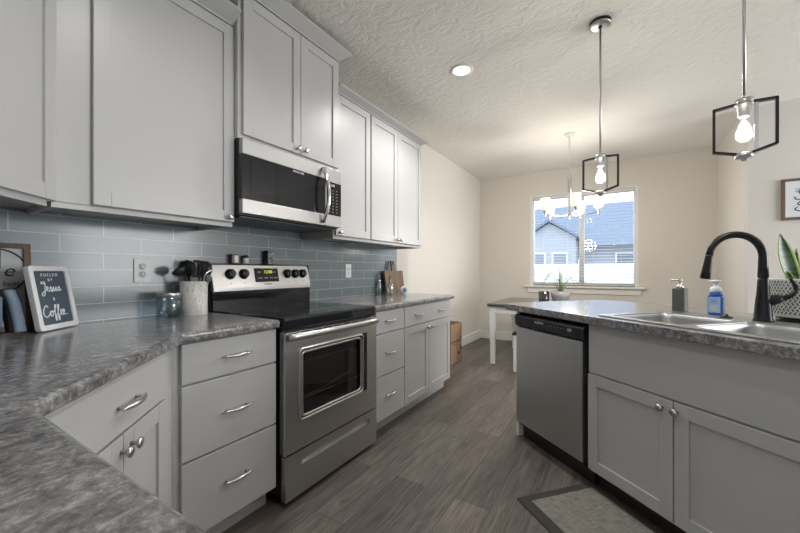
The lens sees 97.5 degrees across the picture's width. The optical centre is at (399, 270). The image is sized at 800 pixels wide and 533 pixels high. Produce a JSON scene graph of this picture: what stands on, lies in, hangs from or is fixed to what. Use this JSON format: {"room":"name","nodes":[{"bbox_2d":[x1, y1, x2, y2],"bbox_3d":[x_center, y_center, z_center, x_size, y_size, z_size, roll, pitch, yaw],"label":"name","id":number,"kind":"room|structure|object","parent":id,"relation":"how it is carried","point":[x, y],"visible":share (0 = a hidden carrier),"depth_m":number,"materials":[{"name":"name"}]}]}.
{"room":"kitchen","nodes":[
{"label":"kitchen","id":0,"kind":"room"},
{"bbox_2d":[0,144,479,336],"bbox_3d":[-0.342,-0.210,3.435,0.128,2.740,6.380,0,0,32],"label":"wall","id":1,"kind":"structure","parent":0,"point":[98,254],"depth_m":2.30,"materials":[{"name":"beige paint"}]},
{"bbox_2d":[0,0,56,208],"bbox_3d":[-1.432,-0.793,0.897,0.719,1.123,0.900,0,0,32],"label":"upper cabinet","id":2,"kind":"object","parent":1,"relation":"attached to","point":[28,28],"visible":1,"depth_m":1.17,"materials":[{"name":"grey paint"}]},
{"bbox_2d":[27,0,240,230],"bbox_3d":[-1.171,-0.793,1.623,0.389,1.123,0.699,0,0,32],"label":"upper cabinet","id":3,"kind":"object","parent":1,"relation":"attached to","point":[145,88],"visible":1,"depth_m":1.52,"materials":[{"name":"grey paint"}]},
{"bbox_2d":[134,258,150,282],"bbox_3d":[-1.302,-0.002,1.773,0.009,0.120,0.074,0,0,32],"label":"wall outlet","id":4,"kind":"object","parent":1,"relation":"attached to","point":[142,267],"visible":1,"depth_m":1.77,"materials":[{"name":"white plastic"}]},
{"bbox_2d":[139,263,145,269],"bbox_3d":[-1.300,-0.021,1.772,0.003,0.033,0.033,0,0,32],"label":"receptacle","id":5,"kind":"object","parent":4,"relation":"attached to","point":[142,266],"depth_m":1.77,"materials":[{"name":"grey plastic"}]},
{"bbox_2d":[139,271,145,277],"bbox_3d":[-1.300,0.018,1.772,0.003,0.033,0.033,0,0,32],"label":"receptacle","id":6,"kind":"object","parent":4,"relation":"attached to","point":[142,274],"depth_m":1.77,"materials":[{"name":"grey plastic"}]},
{"bbox_2d":[229,0,351,170],"bbox_3d":[-0.761,-1.120,2.234,0.435,0.843,0.893,0,0,32],"label":"upper cabinet","id":7,"kind":"object","parent":1,"relation":"attached to","point":[286,67],"visible":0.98,"depth_m":2.09,"materials":[{"name":"grey paint"}]},
{"bbox_2d":[232,137,340,232],"bbox_3d":[-0.750,-0.489,2.223,0.462,0.410,0.758,0,0,32],"label":"microwave oven","id":8,"kind":"object","parent":7,"relation":"attached to","point":[275,189],"visible":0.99,"depth_m":2.06,"materials":[{"name":"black metal"}]},
{"bbox_2d":[303,83,375,243],"bbox_3d":[-0.468,-0.781,2.758,0.377,1.098,0.427,0,0,32],"label":"upper cabinet","id":9,"kind":"object","parent":1,"relation":"attached to","point":[355,111],"visible":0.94,"depth_m":2.69,"materials":[{"name":"grey paint"}]},
{"bbox_2d":[345,264,350,277],"bbox_3d":[-0.458,0.000,3.121,0.009,0.120,0.074,0,0,32],"label":"wall outlet","id":10,"kind":"object","parent":1,"relation":"attached to","point":[347,266],"visible":1,"depth_m":3.11,"materials":[{"name":"white plastic"}]},
{"bbox_2d":[351,107,428,248],"bbox_3d":[-0.107,-0.781,3.334,0.377,1.098,0.931,0,0,32],"label":"upper cabinet","id":11,"kind":"object","parent":1,"relation":"attached to","point":[395,149],"visible":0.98,"depth_m":3.18,"materials":[{"name":"grey paint"}]},
{"bbox_2d":[462,329,480,345],"bbox_3d":[0.690,1.090,4.965,0.014,0.140,2.690,0,0,32],"label":"baseboard","id":12,"kind":"structure","parent":1,"relation":"attached to","point":[469,338],"depth_m":5.71,"materials":[{"name":"white paint"}]},
{"bbox_2d":[302,336,359,413],"bbox_3d":[-0.393,0.577,2.015,0.002,0.347,0.522,0,0,32],"label":"oven window","id":13,"kind":"structure","parent":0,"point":[330,373],"depth_m":2.00,"materials":[{"name":"black glass"}]},
{"bbox_2d":[222,338,667,532],"bbox_3d":[1.529,1.185,0.234,6.657,0.050,10.020,0,0,32],"label":"floor","id":14,"kind":"structure","parent":0,"point":[455,461],"depth_m":1.98,"materials":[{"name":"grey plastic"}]},
{"bbox_2d":[44,349,172,507],"bbox_3d":[-1.190,0.718,0.874,1.145,0.884,1.118,0,0,32],"label":"base cabinet","id":15,"kind":"object","parent":14,"relation":"on","point":[127,421],"visible":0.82,"depth_m":1.01,"materials":[{"name":"grey paint"}]},
{"bbox_2d":[0,312,279,532],"bbox_3d":[-0.805,0.256,0.903,1.773,0.040,1.587,0,0,32],"label":"countertop","id":16,"kind":"structure","parent":15,"relation":"on","point":[51,482],"depth_m":0.54,"materials":[{"name":"stone"}]},
{"bbox_2d":[0,242,26,339],"bbox_3d":[-1.431,0.064,1.163,0.180,0.345,0.242,0,0,32],"label":"coffee maker","id":17,"kind":"object","parent":16,"relation":"on","point":[11,313],"visible":1,"depth_m":1.20,"materials":[{"name":"black plastic"}]},
{"bbox_2d":[0,297,2,326],"bbox_3d":[-1.383,0.138,1.141,0.046,0.104,0.116,0,0,32],"label":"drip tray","id":18,"kind":"object","parent":17,"relation":"on","point":[1,298],"depth_m":1.18,"materials":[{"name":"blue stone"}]},
{"bbox_2d":[0,243,33,331],"bbox_3d":[-1.595,0.063,1.261,0.072,0.345,0.380,0,0,32],"label":"framed sign","id":19,"kind":"object","parent":16,"relation":"on","point":[14,256],"visible":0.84,"depth_m":1.39,"materials":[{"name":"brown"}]},
{"bbox_2d":[22,266,78,331],"bbox_3d":[-1.405,0.108,1.419,0.063,0.255,0.202,0,0,-11],"label":"letter sign","id":20,"kind":"object","parent":16,"relation":"on","point":[49,288],"visible":1,"depth_m":1.40,"materials":[{"name":"white plastic"}]},
{"bbox_2d":[156,292,181,297],"bbox_3d":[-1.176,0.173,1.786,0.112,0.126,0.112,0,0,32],"label":"lid","id":21,"kind":"object","parent":16,"relation":"on","point":[160,294],"visible":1,"depth_m":1.75,"materials":[{"name":"silver metal"}]},
{"bbox_2d":[179,281,207,315],"bbox_3d":[-1.121,0.146,1.907,0.133,0.180,0.133,0,0,32],"label":"utensil crock","id":22,"kind":"object","parent":16,"relation":"on","point":[194,298],"visible":0.91,"depth_m":1.85,"materials":[{"name":"white ceramic"}]},
{"bbox_2d":[172,265,186,281],"bbox_3d":[-1.148,0.097,1.853,0.068,0.250,0.107,0,0,32],"label":"ladle","id":23,"kind":"object","parent":22,"relation":"in","point":[181,270],"visible":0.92,"depth_m":1.82,"materials":[{"name":"black plastic"}]},
{"bbox_2d":[179,260,195,281],"bbox_3d":[-1.163,0.081,1.930,0.082,0.282,0.042,0,0,5],"label":"serving spoon","id":24,"kind":"object","parent":22,"relation":"in","point":[188,264],"visible":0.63,"depth_m":1.93,"materials":[{"name":"black plastic"}]},
{"bbox_2d":[191,260,208,280],"bbox_3d":[-1.091,0.081,1.914,0.083,0.281,0.029,0,0,-37],"label":"slotted turner","id":25,"kind":"object","parent":22,"relation":"in","point":[199,276],"visible":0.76,"depth_m":1.90,"materials":[{"name":"black plastic"}]},
{"bbox_2d":[197,263,211,280],"bbox_3d":[-1.106,0.084,1.961,0.038,0.276,0.095,0,0,32],"label":"spoon","id":26,"kind":"object","parent":22,"relation":"in","point":[209,265],"visible":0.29,"depth_m":1.96,"materials":[{"name":"black plastic"}]},
{"bbox_2d":[203,269,213,287],"bbox_3d":[-1.062,0.106,1.916,0.082,0.230,0.025,0,0,-36],"label":"tongs","id":27,"kind":"object","parent":22,"relation":"in","point":[208,278],"visible":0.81,"depth_m":1.92,"materials":[{"name":"silver metal"}]},
{"bbox_2d":[173,329,275,532],"bbox_3d":[-0.968,0.718,1.665,0.664,0.884,0.460,0,0,32],"label":"base cabinet","id":28,"kind":"object","parent":14,"relation":"on","point":[224,388],"visible":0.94,"depth_m":1.48,"materials":[{"name":"grey paint"}]},
{"bbox_2d":[208,263,378,503],"bbox_3d":[-0.620,0.558,2.181,0.725,1.205,0.761,0,0,32],"label":"electric range","id":29,"kind":"object","parent":14,"relation":"on","point":[325,362],"visible":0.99,"depth_m":2.01,"materials":[{"name":"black metal"}]},
{"bbox_2d":[229,254,238,263],"bbox_3d":[-1.029,-0.074,2.176,0.030,0.058,0.048,0,0,32],"label":"spice jar","id":30,"kind":"object","parent":29,"relation":"on","point":[233,258],"visible":1,"depth_m":2.16,"materials":[{"name":"silver"}]},
{"bbox_2d":[242,255,248,263],"bbox_3d":[-0.988,-0.073,2.244,0.038,0.055,0.038,0,0,32],"label":"pepper shaker","id":31,"kind":"object","parent":29,"relation":"on","point":[245,257],"visible":1,"depth_m":2.23,"materials":[{"name":"white"}]},
{"bbox_2d":[264,250,273,263],"bbox_3d":[-0.893,-0.091,2.394,0.031,0.092,0.076,0,0,12],"label":"tin","id":32,"kind":"object","parent":29,"relation":"on","point":[268,255],"visible":0.92,"depth_m":2.36,"materials":[{"name":"black metal"}]},
{"bbox_2d":[212,301,374,330],"bbox_3d":[-0.626,0.262,2.177,0.632,0.065,0.748,0,0,32],"label":"cooktop","id":33,"kind":"object","parent":29,"relation":"in","point":[292,315],"depth_m":2.04,"materials":[{"name":"black glass"}]},
{"bbox_2d":[372,307,403,430],"bbox_3d":[-0.324,0.718,2.694,0.664,0.884,0.414,0,0,32],"label":"base cabinet","id":34,"kind":"object","parent":14,"relation":"on","point":[389,328],"visible":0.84,"depth_m":2.54,"materials":[{"name":"grey paint"}]},
{"bbox_2d":[395,299,449,417],"bbox_3d":[0.023,0.718,3.248,0.664,0.884,0.890,0,0,32],"label":"base cabinet","id":35,"kind":"object","parent":14,"relation":"on","point":[426,328],"visible":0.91,"depth_m":3.02,"materials":[{"name":"grey paint"}]},
{"bbox_2d":[310,293,453,311],"bbox_3d":[-0.092,0.256,3.090,0.661,0.040,1.330,0,0,32],"label":"countertop","id":36,"kind":"structure","parent":35,"relation":"on","point":[381,302],"depth_m":2.89,"materials":[{"name":"stone"}]},
{"bbox_2d":[383,261,403,293],"bbox_3d":[-0.064,0.064,3.656,0.064,0.339,0.344,0,0,32],"label":"cutting board","id":37,"kind":"object","parent":36,"relation":"on","point":[393,285],"visible":0.94,"depth_m":3.63,"materials":[{"name":"brown wood"}]},
{"bbox_2d":[400,286,406,293],"bbox_3d":[0.040,0.196,3.614,0.080,0.079,0.036,0,0,-37],"label":"trinket","id":38,"kind":"object","parent":36,"relation":"on","point":[403,289],"visible":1,"depth_m":3.60,"materials":[{"name":"white"}]},
{"bbox_2d":[450,321,461,365],"bbox_3d":[0.583,0.913,4.502,0.297,0.495,0.360,0,0,32],"label":"cardboard box","id":39,"kind":"object","parent":14,"relation":"on","point":[455,326],"visible":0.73,"depth_m":4.43,"materials":[{"name":"brown cardboard"}]},
{"bbox_2d":[512,331,515,372],"bbox_3d":[1.826,0.933,3.859,1.080,0.455,0.340,0,0,32],"label":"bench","id":40,"kind":"object","parent":14,"relation":"on","point":[514,332],"visible":0.15,"depth_m":4.00,"materials":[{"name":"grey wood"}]},
{"bbox_2d":[517,311,523,435],"bbox_3d":[1.453,0.718,1.555,0.615,0.884,2.165,0,0,-18],"label":"cladding","id":41,"kind":"object","parent":14,"relation":"on","point":[520,428],"visible":0.14,"depth_m":2.48,"materials":[{"name":"white paint"}]},
{"bbox_2d":[487,297,571,364],"bbox_3d":[2.029,0.781,4.428,1.522,0.758,1.162,0,0,32],"label":"dining table","id":42,"kind":"object","parent":14,"relation":"on","point":[495,307],"visible":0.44,"depth_m":4.34,"materials":[{"name":"grey wood"}]},
{"bbox_2d":[539,291,548,301],"bbox_3d":[1.795,0.330,4.374,0.124,0.145,0.124,0,0,32],"label":"tumbler","id":43,"kind":"object","parent":42,"relation":"on","point":[543,295],"visible":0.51,"depth_m":4.33,"materials":[{"name":"clear glass"}]},
{"bbox_2d":[534,266,587,300],"bbox_3d":[1.973,0.161,4.308,0.605,0.483,0.627,0,0,32],"label":"spider plant","id":44,"kind":"object","parent":42,"relation":"on","point":[560,295],"visible":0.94,"depth_m":4.28,"materials":[{"name":"green plant"}]},
{"bbox_2d":[515,312,598,484],"bbox_3d":[1.169,0.722,2.246,0.590,0.868,0.598,0,0,-18],"label":"dishwasher","id":45,"kind":"object","parent":14,"relation":"on","point":[552,354],"visible":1,"depth_m":2.09,"materials":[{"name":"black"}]},
{"bbox_2d":[517,482,661,532],"bbox_3d":[0.935,1.156,1.469,0.470,0.009,0.800,0,0,-17],"label":"kitchen mat","id":46,"kind":"object","parent":14,"relation":"on","point":[584,507],"visible":1,"depth_m":1.67,"materials":[{"name":"grey fabric"}]},
{"bbox_2d":[588,324,799,532],"bbox_3d":[1.409,0.718,1.520,0.631,0.884,0.915,0,0,-18],"label":"base cabinet","id":47,"kind":"object","parent":14,"relation":"on","point":[693,437],"visible":0.98,"depth_m":1.38,"materials":[{"name":"grey paint"}]},
{"bbox_2d":[505,300,799,360],"bbox_3d":[1.552,0.256,1.648,0.980,0.040,2.300,0,0,-18],"label":"countertop","id":48,"kind":"structure","parent":47,"relation":"on","point":[583,311],"depth_m":1.73,"materials":[{"name":"stone"}]},
{"bbox_2d":[671,279,687,311],"bbox_3d":[1.614,0.142,2.035,0.048,0.188,0.081,0,0,-27],"label":"soap dispenser","id":49,"kind":"object","parent":48,"relation":"on","point":[679,294],"visible":0.95,"depth_m":2.01,"materials":[{"name":"grey"}]},
{"bbox_2d":[672,288,687,311],"bbox_3d":[1.618,0.169,2.027,0.048,0.134,0.062,0,0,-27],"label":"bottle","id":50,"kind":"object","parent":49,"relation":"on","point":[679,295],"depth_m":2.01,"materials":[{"name":"grey"}]},
{"bbox_2d":[599,311,799,344],"bbox_3d":[1.432,0.328,1.556,0.565,0.196,0.816,0,0,-18],"label":"double sink","id":51,"kind":"object","parent":48,"relation":"in","point":[785,332],"visible":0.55,"depth_m":1.56,"materials":[{"name":"silver metal"}]},
{"bbox_2d":[719,314,733,317],"bbox_3d":[1.601,0.220,1.722,0.052,0.019,0.052,0,0,32],"label":"stopper","id":52,"kind":"object","parent":51,"relation":"on","point":[725,315],"visible":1,"depth_m":1.72,"materials":[{"name":"black metal"}]},
{"bbox_2d":[707,280,724,315],"bbox_3d":[1.677,0.142,1.862,0.056,0.188,0.064,0,0,-32],"label":"soap bottle","id":53,"kind":"object","parent":48,"relation":"on","point":[715,299],"visible":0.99,"depth_m":1.84,"materials":[{"name":"blue plastic"}]},
{"bbox_2d":[699,231,797,321],"bbox_3d":[1.613,0.023,1.632,0.356,0.416,0.072,0,0,24],"label":"kitchen faucet","id":54,"kind":"object","parent":48,"relation":"on","point":[763,312],"visible":1,"depth_m":1.60,"materials":[{"name":"black metal"}]},
{"bbox_2d":[769,278,799,322],"bbox_3d":[1.919,0.136,1.635,0.296,0.200,0.296,0,0,-18],"label":"ribbed planter","id":55,"kind":"object","parent":48,"relation":"on","point":[788,310],"visible":0.56,"depth_m":1.61,"materials":[{"name":"white ceramic"}]},
{"bbox_2d":[778,233,799,278],"bbox_3d":[1.907,-0.048,1.647,0.234,0.253,0.177,0,0,32],"label":"snake plant","id":56,"kind":"object","parent":55,"relation":"on","point":[789,260],"visible":0.76,"depth_m":1.64,"materials":[{"name":"green plant"}]},
{"bbox_2d":[286,0,799,179],"bbox_3d":[1.529,-1.630,0.234,6.657,0.100,10.020,0,0,32],"label":"ceiling","id":57,"kind":"structure","parent":0,"point":[666,65],"depth_m":2.77,"materials":[{"name":"white paint"}]},
{"bbox_2d":[450,63,473,76],"bbox_3d":[0.486,-1.575,2.762,0.184,0.010,0.184,0,0,32],"label":"recessed light","id":58,"kind":"object","parent":57,"relation":"in","point":[463,69],"visible":1,"depth_m":2.75,"materials":[{"name":"white paint"}]},
{"bbox_2d":[540,132,603,219],"bbox_3d":[1.982,-1.087,4.037,0.635,0.984,0.661,0,0,32],"label":"chandelier","id":59,"kind":"object","parent":57,"relation":"hanging from","point":[574,199],"visible":1,"depth_m":4.01,"materials":[{"name":"beige metal"}]},
{"bbox_2d":[582,15,618,195],"bbox_3d":[1.272,-1.025,2.228,0.125,1.105,0.184,0,0,-18],"label":"pendant lamp","id":60,"kind":"object","parent":57,"relation":"hanging from","point":[601,23],"visible":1,"depth_m":2.22,"materials":[{"name":"black metal"}]},
{"bbox_2d":[595,153,605,167],"bbox_3d":[1.272,-0.700,2.228,0.062,0.082,0.062,0,0,40],"label":"socket","id":61,"kind":"object","parent":60,"relation":"attached to","point":[600,157],"depth_m":2.21,"materials":[{"name":"silver metal"}]},
{"bbox_2d":[712,0,778,160],"bbox_3d":[1.481,-1.025,1.510,0.125,1.105,0.184,0,0,-18],"label":"pendant lamp","id":62,"kind":"object","parent":57,"relation":"hanging from","point":[744,133],"visible":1,"depth_m":1.50,"materials":[{"name":"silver metal"}]},
{"bbox_2d":[734,96,753,118],"bbox_3d":[1.481,-0.700,1.510,0.062,0.082,0.062,0,0,40],"label":"socket","id":63,"kind":"object","parent":62,"relation":"attached to","point":[743,105],"depth_m":1.49,"materials":[{"name":"silver metal"}]},
{"bbox_2d":[480,147,716,331],"bbox_3d":[2.752,-0.210,5.344,3.347,2.740,0.140,0,0,32],"label":"wall","id":64,"kind":"structure","parent":0,"point":[677,191],"depth_m":4.88,"materials":[{"name":"white paint"}]},
{"bbox_2d":[481,330,511,340],"bbox_3d":[2.717,1.090,5.275,3.093,0.140,0.014,0,0,32],"label":"baseboard","id":65,"kind":"structure","parent":64,"relation":"attached to","point":[500,335],"depth_m":5.92,"materials":[{"name":"white paint"}]},
{"bbox_2d":[525,186,644,295],"bbox_3d":[2.733,-0.422,5.312,1.595,1.535,0.185,0,0,32],"label":"window","id":66,"kind":"structure","parent":64,"relation":"in","point":[635,290],"depth_m":5.30,"materials":[{"name":"white paint"}]},
{"bbox_2d":[533,188,633,285],"bbox_3d":[2.731,-0.475,5.309,1.351,1.386,0.052,0,0,32],"label":"window blind","id":67,"kind":"object","parent":66,"relation":"attached to","point":[628,189],"visible":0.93,"depth_m":5.22,"materials":[{"name":"white paint"}]},
{"bbox_2d":[717,119,743,311],"bbox_3d":[3.780,-0.210,3.946,0.120,2.740,1.140,0,0,32],"label":"wall","id":68,"kind":"structure","parent":0,"point":[730,171],"depth_m":3.89,"materials":[{"name":"white paint"}]},
{"bbox_2d":[744,98,799,312],"bbox_3d":[4.857,-0.210,2.528,3.450,2.740,0.120,0,0,32],"label":"wall","id":69,"kind":"structure","parent":0,"point":[764,172],"depth_m":3.32,"materials":[{"name":"grey paint"}]},
{"bbox_2d":[781,178,799,219],"bbox_3d":[3.729,-0.657,3.148,0.430,0.375,0.022,0,0,32],"label":"framed print","id":70,"kind":"object","parent":69,"relation":"attached to","point":[790,188],"visible":1,"depth_m":3.23,"materials":[{"name":"brown wood"}]},
{"label":"outside","id":71,"kind":"structure","parent":0,"visible":0},
{"bbox_3d":[11.438,1.535,20.152,30.000,0.050,33.700,0,0,32],"label":"ground","id":72,"kind":"structure","parent":71,"visible":0},
{"bbox_2d":[535,201,632,263],"bbox_3d":[12.027,-1.365,21.848,13.400,5.750,9.600,0,0,32],"label":"neighbor house","id":73,"kind":"structure","parent":72,"relation":"on","point":[593,255],"depth_m":19.19,"materials":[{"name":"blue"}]},
{"bbox_2d":[535,260,632,282],"bbox_3d":[5.521,0.585,10.702,8.560,1.850,0.160,0,0,32],"label":"vinyl fence","id":74,"kind":"object","parent":72,"relation":"on","point":[591,270],"visible":0.09,"depth_m":10.56,"materials":[{"name":"white plastic"}]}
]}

